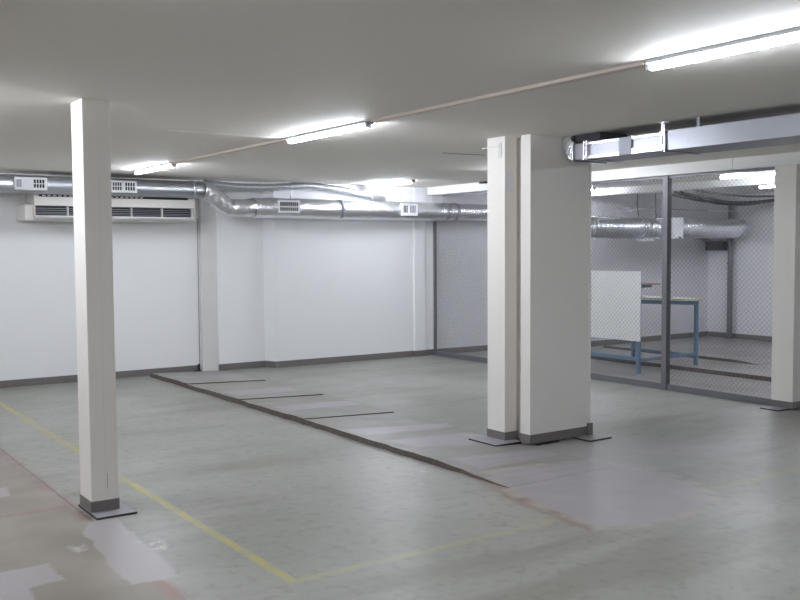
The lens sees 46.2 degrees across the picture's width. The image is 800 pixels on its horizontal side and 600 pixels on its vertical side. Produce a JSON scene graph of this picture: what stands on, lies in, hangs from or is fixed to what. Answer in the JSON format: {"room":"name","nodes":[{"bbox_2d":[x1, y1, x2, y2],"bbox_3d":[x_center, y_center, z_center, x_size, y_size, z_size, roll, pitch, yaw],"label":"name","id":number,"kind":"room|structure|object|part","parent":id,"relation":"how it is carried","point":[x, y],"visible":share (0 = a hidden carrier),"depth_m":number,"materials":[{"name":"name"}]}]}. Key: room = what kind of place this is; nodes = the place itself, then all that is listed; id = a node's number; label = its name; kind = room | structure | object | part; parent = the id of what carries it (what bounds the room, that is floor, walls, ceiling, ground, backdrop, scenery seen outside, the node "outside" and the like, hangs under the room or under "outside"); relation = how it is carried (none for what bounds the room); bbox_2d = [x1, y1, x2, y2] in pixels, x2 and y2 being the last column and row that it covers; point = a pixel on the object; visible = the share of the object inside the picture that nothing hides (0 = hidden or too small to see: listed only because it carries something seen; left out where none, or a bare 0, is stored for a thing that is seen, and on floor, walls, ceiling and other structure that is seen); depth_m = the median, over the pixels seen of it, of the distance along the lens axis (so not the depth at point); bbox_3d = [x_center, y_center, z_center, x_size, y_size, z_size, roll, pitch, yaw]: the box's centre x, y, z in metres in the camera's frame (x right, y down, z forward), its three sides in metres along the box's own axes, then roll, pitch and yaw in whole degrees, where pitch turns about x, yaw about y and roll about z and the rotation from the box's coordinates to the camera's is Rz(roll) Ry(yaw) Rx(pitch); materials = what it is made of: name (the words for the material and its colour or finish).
{"room":"empty industrial basement","nodes":[
{"label":"empty industrial basement","id":0,"kind":"room"},
{"bbox_2d":[0,173,432,380],"bbox_3d":[-4.591,-0.219,10.852,11.980,2.500,0.530,-3,4,-35],"label":"wall","id":1,"kind":"structure","parent":0,"point":[288,288],"depth_m":12.45,"materials":[{"name":"paint"}]},
{"bbox_2d":[0,365,197,387],"bbox_3d":[-6.016,1.046,10.002,8.192,0.085,0.012,-3,4,-35],"label":"baseboard","id":2,"kind":"structure","parent":1,"relation":"attached to","point":[144,372],"depth_m":11.40,"materials":[{"name":"paint"}]},
{"bbox_2d":[16,194,195,222],"bbox_3d":[-3.519,-1.107,11.343,2.045,0.317,0.447,-3,4,-35],"label":"air conditioner","id":3,"kind":"object","parent":1,"relation":"attached to","point":[37,207],"visible":0.9,"depth_m":11.26,"materials":[{"name":"plastic"}]},
{"bbox_2d":[34,206,193,216],"bbox_3d":[-3.386,-1.055,11.216,1.915,0.108,0.072,-3,4,-35],"label":"grille","id":4,"kind":"object","parent":3,"relation":"attached to","point":[39,211],"depth_m":11.32,"materials":[{"name":"grey metal"}]},
{"bbox_2d":[197,219,199,363],"bbox_3d":[-2.642,-0.069,12.286,0.007,1.980,0.013,-3,4,-35],"label":"trim","id":5,"kind":"structure","parent":1,"relation":"attached to","point":[197,219],"depth_m":12.28,"materials":[{"name":"grey"}]},
{"bbox_2d":[198,180,217,370],"bbox_3d":[-2.520,-0.312,12.311,0.210,2.500,0.080,-3,4,-35],"label":"pillar","id":6,"kind":"structure","parent":1,"relation":"attached to","point":[206,213],"depth_m":12.28,"materials":[{"name":"paint"}]},
{"bbox_2d":[219,345,487,370],"bbox_3d":[0.093,0.799,13.811,5.742,0.085,0.192,-2,4,-31],"label":"baseboard","id":7,"kind":"structure","parent":1,"relation":"attached to","point":[273,364],"depth_m":13.20,"materials":[{"name":"paint"}]},
{"bbox_2d":[413,187,425,350],"bbox_3d":[0.284,-0.416,13.897,0.210,2.500,0.055,-3,4,-35],"label":"column","id":8,"kind":"structure","parent":1,"relation":"attached to","point":[419,257],"depth_m":13.87,"materials":[{"name":"paint"}]},
{"bbox_2d":[0,336,799,599],"bbox_3d":[1.974,1.287,6.605,17.850,0.120,15.300,-3,4,-35],"label":"floor","id":9,"kind":"structure","parent":0,"point":[698,497],"depth_m":5.97,"materials":[{"name":"paint"}]},
{"bbox_2d":[71,98,136,519],"bbox_3d":[-1.815,0.047,5.718,0.244,2.500,0.384,-3,4,-35],"label":"square column","id":10,"kind":"structure","parent":9,"relation":"on","point":[90,118],"depth_m":5.67,"materials":[{"name":"paint"}]},
{"bbox_3d":[-1.867,1.249,5.822,0.173,0.065,0.243,-3,4,-35],"label":"skirting","id":11,"kind":"part","parent":10,"relation":"part of","materials":[{"name":"paint"}]},
{"bbox_3d":[-1.809,1.289,5.788,0.236,0.012,0.380,-3,4,-35],"label":"plate","id":12,"kind":"part","parent":10,"relation":"part of","materials":[{"name":"metal"}]},
{"bbox_2d":[150,370,609,487],"bbox_3d":[-0.809,1.068,9.332,1.021,0.052,6.805,-3,4,-35],"label":"floor patch","id":13,"kind":"object","parent":9,"relation":"on","point":[443,446],"visible":0.98,"depth_m":8.10,"materials":[{"name":"grey concrete"}]},
{"bbox_2d":[468,136,520,446],"bbox_3d":[0.780,-0.077,7.678,0.321,2.500,0.384,-3,4,-35],"label":"square column","id":14,"kind":"structure","parent":9,"relation":"on","point":[501,151],"depth_m":7.68,"materials":[{"name":"paint"}]},
{"bbox_3d":[0.778,1.162,7.719,0.267,0.022,0.340,-3,4,-35],"label":"plate","id":15,"kind":"part","parent":14,"relation":"part of","materials":[{"name":"metal"}]},
{"bbox_3d":[0.851,1.112,7.815,0.136,0.065,0.228,-3,4,-35],"label":"skirting","id":16,"kind":"part","parent":14,"relation":"part of","materials":[{"name":"paint"}]},
{"bbox_2d":[516,134,611,445],"bbox_3d":[1.296,-0.087,7.798,0.758,2.500,0.554,-3,4,-35],"label":"column","id":17,"kind":"structure","parent":9,"relation":"on","point":[553,349],"depth_m":7.67,"materials":[{"name":"paint"}]},
{"bbox_3d":[1.291,1.115,7.806,0.670,0.075,0.123,-3,4,-35],"label":"skirting","id":18,"kind":"part","parent":17,"relation":"part of","materials":[{"name":"paint"}]},
{"bbox_3d":[1.599,1.091,7.952,0.047,0.103,0.056,-3,4,-35],"label":"skirting","id":19,"kind":"part","parent":17,"relation":"part of","materials":[{"name":"paint"}]},
{"bbox_3d":[1.574,1.151,7.916,0.250,0.012,0.320,-3,4,-35],"label":"plate","id":20,"kind":"part","parent":17,"relation":"part of","materials":[{"name":"metal"}]},
{"bbox_2d":[433,167,774,405],"bbox_3d":[2.130,-0.247,11.655,0.070,2.385,5.689,-3,4,-35],"label":"fence","id":21,"kind":"object","parent":9,"relation":"on","point":[665,384],"visible":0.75,"depth_m":10.45,"materials":[{"name":"metal"}]},
{"bbox_3d":[0.524,-0.170,13.987,0.036,1.995,0.036,-3,4,-35],"label":"post","id":22,"kind":"part","parent":21,"relation":"part of","materials":[{"name":"metal"}]},
{"bbox_3d":[1.121,0.836,13.186,0.040,0.068,2.000,-3,4,-35],"label":"rail","id":23,"kind":"part","parent":21,"relation":"part of","materials":[{"name":"metal"}]},
{"bbox_3d":[1.153,-1.494,12.992,0.028,0.030,1.840,-3,4,-35],"label":"rail","id":24,"kind":"part","parent":21,"relation":"part of","materials":[{"name":"metal"}]},
{"bbox_3d":[2.345,0.925,11.417,0.040,0.068,2.145,-3,4,-35],"label":"rail","id":25,"kind":"part","parent":21,"relation":"part of","materials":[{"name":"metal"}]},
{"bbox_3d":[2.331,-1.407,11.289,0.028,0.030,2.145,-3,4,-35],"label":"rail","id":26,"kind":"part","parent":21,"relation":"part of","materials":[{"name":"metal"}]},
{"bbox_3d":[2.968,-0.185,10.444,0.070,2.385,0.070,-3,4,-35],"label":"post","id":27,"kind":"part","parent":21,"relation":"part of","materials":[{"name":"metal"}]},
{"bbox_3d":[3.375,1.001,9.930,0.040,0.068,1.335,-3,4,-35],"label":"rail","id":28,"kind":"part","parent":21,"relation":"part of","materials":[{"name":"metal"}]},
{"bbox_3d":[3.360,-1.331,9.802,0.028,0.030,1.335,-3,4,-35],"label":"rail","id":29,"kind":"part","parent":21,"relation":"part of","materials":[{"name":"metal"}]},
{"bbox_2d":[591,270,700,373],"bbox_3d":[3.086,0.236,12.722,1.200,1.292,1.486,-3,4,-35],"label":"workbench","id":30,"kind":"object","parent":9,"relation":"on","point":[615,314],"visible":0.52,"depth_m":12.13,"materials":[{"name":"blue metal"}]},
{"bbox_3d":[2.598,0.053,12.375,0.016,0.882,1.485,-3,4,-35],"label":"panel","id":31,"kind":"part","parent":30,"relation":"part of","materials":[{"name":"white"}]},
{"bbox_3d":[3.333,0.404,13.380,0.044,0.869,0.044,-3,4,-35],"label":"leg","id":32,"kind":"part","parent":30,"relation":"part of","materials":[{"name":"blue metal"}]},
{"bbox_3d":[3.016,0.296,11.841,0.044,1.270,0.044,-3,4,-35],"label":"leg","id":33,"kind":"part","parent":30,"relation":"part of","materials":[{"name":"blue metal"}]},
{"bbox_2d":[641,283,659,284],"bbox_3d":[2.868,-0.225,12.368,0.348,0.018,1.140,-3,4,-35],"label":"shelf","id":34,"kind":"object","parent":30,"relation":"attached to","point":[641,283],"depth_m":11.90,"materials":[{"name":"brown wood"}]},
{"bbox_3d":[3.480,0.031,12.148,1.086,0.110,0.036,-3,4,-35],"label":"frame rail","id":35,"kind":"part","parent":30,"relation":"part of","materials":[{"name":"blue metal"}]},
{"bbox_3d":[3.947,0.449,12.493,0.044,0.869,0.044,-3,4,-35],"label":"leg","id":36,"kind":"part","parent":30,"relation":"part of","materials":[{"name":"blue metal"}]},
{"bbox_2d":[591,351,771,381],"bbox_3d":[3.996,0.873,12.305,0.768,0.055,5.200,-3,4,-35],"label":"ramp","id":37,"kind":"object","parent":9,"relation":"on","point":[729,371],"visible":0.53,"depth_m":12.08,"materials":[{"name":"paint"}]},
{"bbox_2d":[603,345,771,364],"bbox_3d":[4.297,0.789,13.969,0.638,0.036,2.800,-3,4,-35],"label":"ramp","id":38,"kind":"object","parent":9,"relation":"on","point":[723,358],"visible":0.56,"depth_m":13.40,"materials":[{"name":"paint"}]},
{"bbox_2d":[727,206,733,338],"bbox_3d":[5.718,-0.478,16.227,0.104,2.300,0.104,-3,4,-35],"label":"post","id":39,"kind":"object","parent":9,"relation":"on","point":[730,262],"visible":0.74,"depth_m":16.20,"materials":[{"name":"metal"}]},
{"bbox_2d":[760,164,799,411],"bbox_3d":[3.808,-0.122,9.212,0.478,2.385,0.244,-3,4,-35],"label":"square column","id":40,"kind":"structure","parent":9,"relation":"on","point":[785,376],"depth_m":9.16,"materials":[{"name":"paint"}]},
{"bbox_3d":[3.803,1.061,9.296,0.470,0.012,0.200,-3,4,-35],"label":"plate","id":41,"kind":"part","parent":40,"relation":"part of","materials":[{"name":"metal"}]},
{"bbox_3d":[3.853,1.022,9.301,0.228,0.065,0.243,-3,4,-35],"label":"skirting","id":42,"kind":"part","parent":40,"relation":"part of","materials":[{"name":"paint"}]},
{"bbox_2d":[0,0,799,195],"bbox_3d":[1.958,-1.344,6.460,17.850,0.150,15.300,-3,4,-35],"label":"ceiling","id":43,"kind":"structure","parent":0,"point":[267,69],"depth_m":4.98,"materials":[{"name":"paint"}]},
{"bbox_2d":[0,120,274,137],"bbox_3d":[-3.081,-1.225,6.221,5.081,0.001,0.080,-2,4,-33],"label":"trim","id":44,"kind":"structure","parent":43,"relation":"attached to","point":[0,120],"depth_m":7.20,"materials":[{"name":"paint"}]},
{"bbox_2d":[133,162,176,174],"bbox_3d":[-2.645,-1.419,10.122,0.080,0.050,1.187,-3,4,-35],"label":"tube light","id":45,"kind":"object","parent":43,"relation":"attached to","point":[166,165],"visible":0.92,"depth_m":10.05,"materials":[{"name":"white plastic"}]},
{"bbox_2d":[174,138,286,163],"bbox_3d":[-1.597,-1.357,8.606,0.060,0.020,2.450,-3,4,-35],"label":"cable trunking","id":46,"kind":"object","parent":43,"relation":"attached to","point":[282,139],"visible":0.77,"depth_m":8.44,"materials":[{"name":"beige plastic"}]},
{"bbox_2d":[0,174,486,220],"bbox_3d":[-3.136,-1.249,11.252,14.303,0.504,0.281,-3,4,-35],"label":"ventilation duct","id":47,"kind":"object","parent":43,"relation":"hanging from","point":[216,198],"visible":0.71,"depth_m":12.09,"materials":[{"name":"metal"}]},
{"bbox_2d":[14,177,46,190],"bbox_3d":[-4.124,-1.300,10.467,0.350,0.145,0.036,-3,4,-35],"label":"grille","id":48,"kind":"object","parent":47,"relation":"attached to","point":[20,183],"depth_m":10.45,"materials":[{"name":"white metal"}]},
{"bbox_2d":[111,180,136,192],"bbox_3d":[-3.260,-1.338,11.063,0.310,0.145,0.036,-3,4,-35],"label":"grille","id":49,"kind":"object","parent":47,"relation":"attached to","point":[117,186],"depth_m":11.05,"materials":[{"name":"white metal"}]},
{"bbox_2d":[277,200,299,212],"bbox_3d":[-1.454,-1.225,12.268,0.320,0.165,0.036,-3,4,-35],"label":"grille","id":50,"kind":"object","parent":47,"relation":"attached to","point":[283,206],"depth_m":12.24,"materials":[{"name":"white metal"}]},
{"bbox_2d":[401,204,417,215],"bbox_3d":[0.133,-1.287,13.364,0.280,0.170,0.036,-3,4,-35],"label":"grille","id":51,"kind":"object","parent":47,"relation":"attached to","point":[406,209],"depth_m":13.35,"materials":[{"name":"grey metal"}]},
{"bbox_2d":[203,180,385,200],"bbox_3d":[-1.357,-1.473,12.668,2.760,0.248,0.095,-3,4,-35],"label":"pipe","id":52,"kind":"object","parent":43,"relation":"hanging from","point":[221,185],"visible":0.9,"depth_m":12.59,"materials":[{"name":"silver metal"}]},
{"bbox_2d":[286,121,373,143],"bbox_3d":[-0.544,-1.265,7.086,0.080,0.050,1.237,-3,4,-35],"label":"tube light","id":53,"kind":"object","parent":43,"relation":"attached to","point":[360,125],"visible":0.95,"depth_m":7.00,"materials":[{"name":"white plastic"}]},
{"bbox_2d":[366,179,415,187],"bbox_3d":[-0.125,-1.576,12.680,0.080,0.050,1.137,-3,4,-35],"label":"tube light","id":54,"kind":"object","parent":43,"relation":"attached to","point":[409,180],"visible":1,"depth_m":12.62,"materials":[{"name":"white plastic"}]},
{"bbox_2d":[368,181,410,187],"bbox_3d":[-0.140,-1.567,12.702,0.046,0.030,1.040,-3,4,-35],"label":"diffuser","id":55,"kind":"object","parent":54,"relation":"attached to","point":[392,182],"depth_m":12.69,"materials":[{"name":"white plastic"}]},
{"bbox_2d":[447,153,486,155],"bbox_3d":[0.632,-1.397,8.969,0.522,0.009,0.011,-2,4,-29],"label":"cable","id":56,"kind":"object","parent":43,"relation":"attached to","point":[447,153],"visible":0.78,"depth_m":8.97,"materials":[{"name":"grey plastic"}]},
{"bbox_2d":[371,61,645,122],"bbox_3d":[0.513,-1.202,5.559,0.060,0.020,2.430,-3,4,-35],"label":"cable trunking","id":57,"kind":"object","parent":43,"relation":"attached to","point":[637,65],"visible":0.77,"depth_m":5.28,"materials":[{"name":"beige plastic"}]},
{"bbox_2d":[591,193,749,240],"bbox_3d":[4.068,-1.343,14.931,3.942,0.810,1.262,-3,4,-35],"label":"ventilation duct","id":58,"kind":"object","parent":43,"relation":"hanging from","point":[730,223],"visible":0.84,"depth_m":14.24,"materials":[{"name":"metal"}]},
{"bbox_2d":[622,208,736,211],"bbox_3d":[4.362,-1.392,14.470,2.700,0.015,0.030,-3,4,-35],"label":"support rail","id":59,"kind":"object","parent":58,"relation":"attached to","point":[622,208],"visible":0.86,"depth_m":14.46,"materials":[{"name":"grey metal"}]},
{"bbox_2d":[562,113,799,163],"bbox_3d":[3.337,-1.092,5.032,0.429,0.214,6.564,-3,4,-35],"label":"duct","id":60,"kind":"object","parent":43,"relation":"hanging from","point":[600,147],"visible":1,"depth_m":6.67,"materials":[{"name":"metal"}]},
{"bbox_3d":[1.695,-1.164,7.090,0.020,0.133,0.720,-3,4,-35],"label":"rail","id":61,"kind":"part","parent":60,"relation":"part of","materials":[{"name":"silver metal"}]},
{"bbox_2d":[645,27,799,70],"bbox_3d":[1.563,-1.111,4.042,0.080,0.050,1.247,-3,4,-35],"label":"tube light","id":62,"kind":"object","parent":43,"relation":"attached to","point":[789,35],"visible":1,"depth_m":4.16,"materials":[{"name":"white plastic"}]},
{"bbox_2d":[672,190,773,205],"bbox_3d":[5.199,-1.595,14.416,2.999,0.289,0.493,-3,4,-35],"label":"cable bundle","id":63,"kind":"object","parent":43,"relation":"hanging from","point":[711,200],"visible":0.68,"depth_m":14.17,"materials":[{"name":"black plastic"}]},
{"bbox_2d":[719,171,774,178],"bbox_3d":[4.416,-1.529,11.334,0.080,0.050,1.277,-3,4,-35],"label":"tube light","id":64,"kind":"object","parent":43,"relation":"attached to","point":[766,173],"visible":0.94,"depth_m":11.52,"materials":[{"name":"white plastic"}]},
{"bbox_2d":[758,185,773,187],"bbox_3d":[5.657,-1.644,13.282,0.080,0.050,1.277,-3,4,-35],"label":"tube light","id":65,"kind":"object","parent":43,"relation":"attached to","point":[764,186],"visible":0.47,"depth_m":13.68,"materials":[{"name":"white plastic"}]},
{"bbox_2d":[432,193,708,348],"bbox_3d":[2.845,-0.526,15.605,5.670,2.500,1.150,-3,4,-35],"label":"wall","id":66,"kind":"structure","parent":0,"point":[436,199],"depth_m":15.27,"materials":[{"name":"paint"}]},
{"bbox_2d":[427,152,799,195],"bbox_3d":[4.606,-1.314,8.033,0.210,0.115,14.470,-3,4,-35],"label":"beam","id":67,"kind":"structure","parent":66,"relation":"attached to","point":[773,160],"depth_m":10.14,"materials":[{"name":"paint"}]},
{"bbox_2d":[591,176,774,196],"bbox_3d":[6.851,-1.400,9.205,0.220,0.100,13.850,-3,4,-35],"label":"trim","id":68,"kind":"structure","parent":66,"relation":"attached to","point":[753,180],"depth_m":13.04,"materials":[{"name":"paint"}]},
{"bbox_2d":[707,192,773,335],"bbox_3d":[9.197,-0.344,11.582,0.200,2.500,15.000,-3,4,-35],"label":"wall","id":69,"kind":"structure","parent":0,"point":[763,237],"depth_m":16.09,"materials":[{"name":"white paint"}]},
{"bbox_2d":[591,331,771,345],"bbox_3d":[8.091,0.950,10.183,3.312,0.085,13.862,-3,4,-35],"label":"baseboard","id":70,"kind":"structure","parent":69,"relation":"attached to","point":[742,336],"depth_m":16.05,"materials":[{"name":"paint"}]},
{"bbox_2d":[705,241,727,249],"bbox_3d":[5.579,-0.951,16.472,0.158,0.160,0.400,-3,4,-35],"label":"air vent","id":71,"kind":"object","parent":69,"relation":"in","point":[714,246],"visible":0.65,"depth_m":16.40,"materials":[{"name":"grey metal"}]}
]}

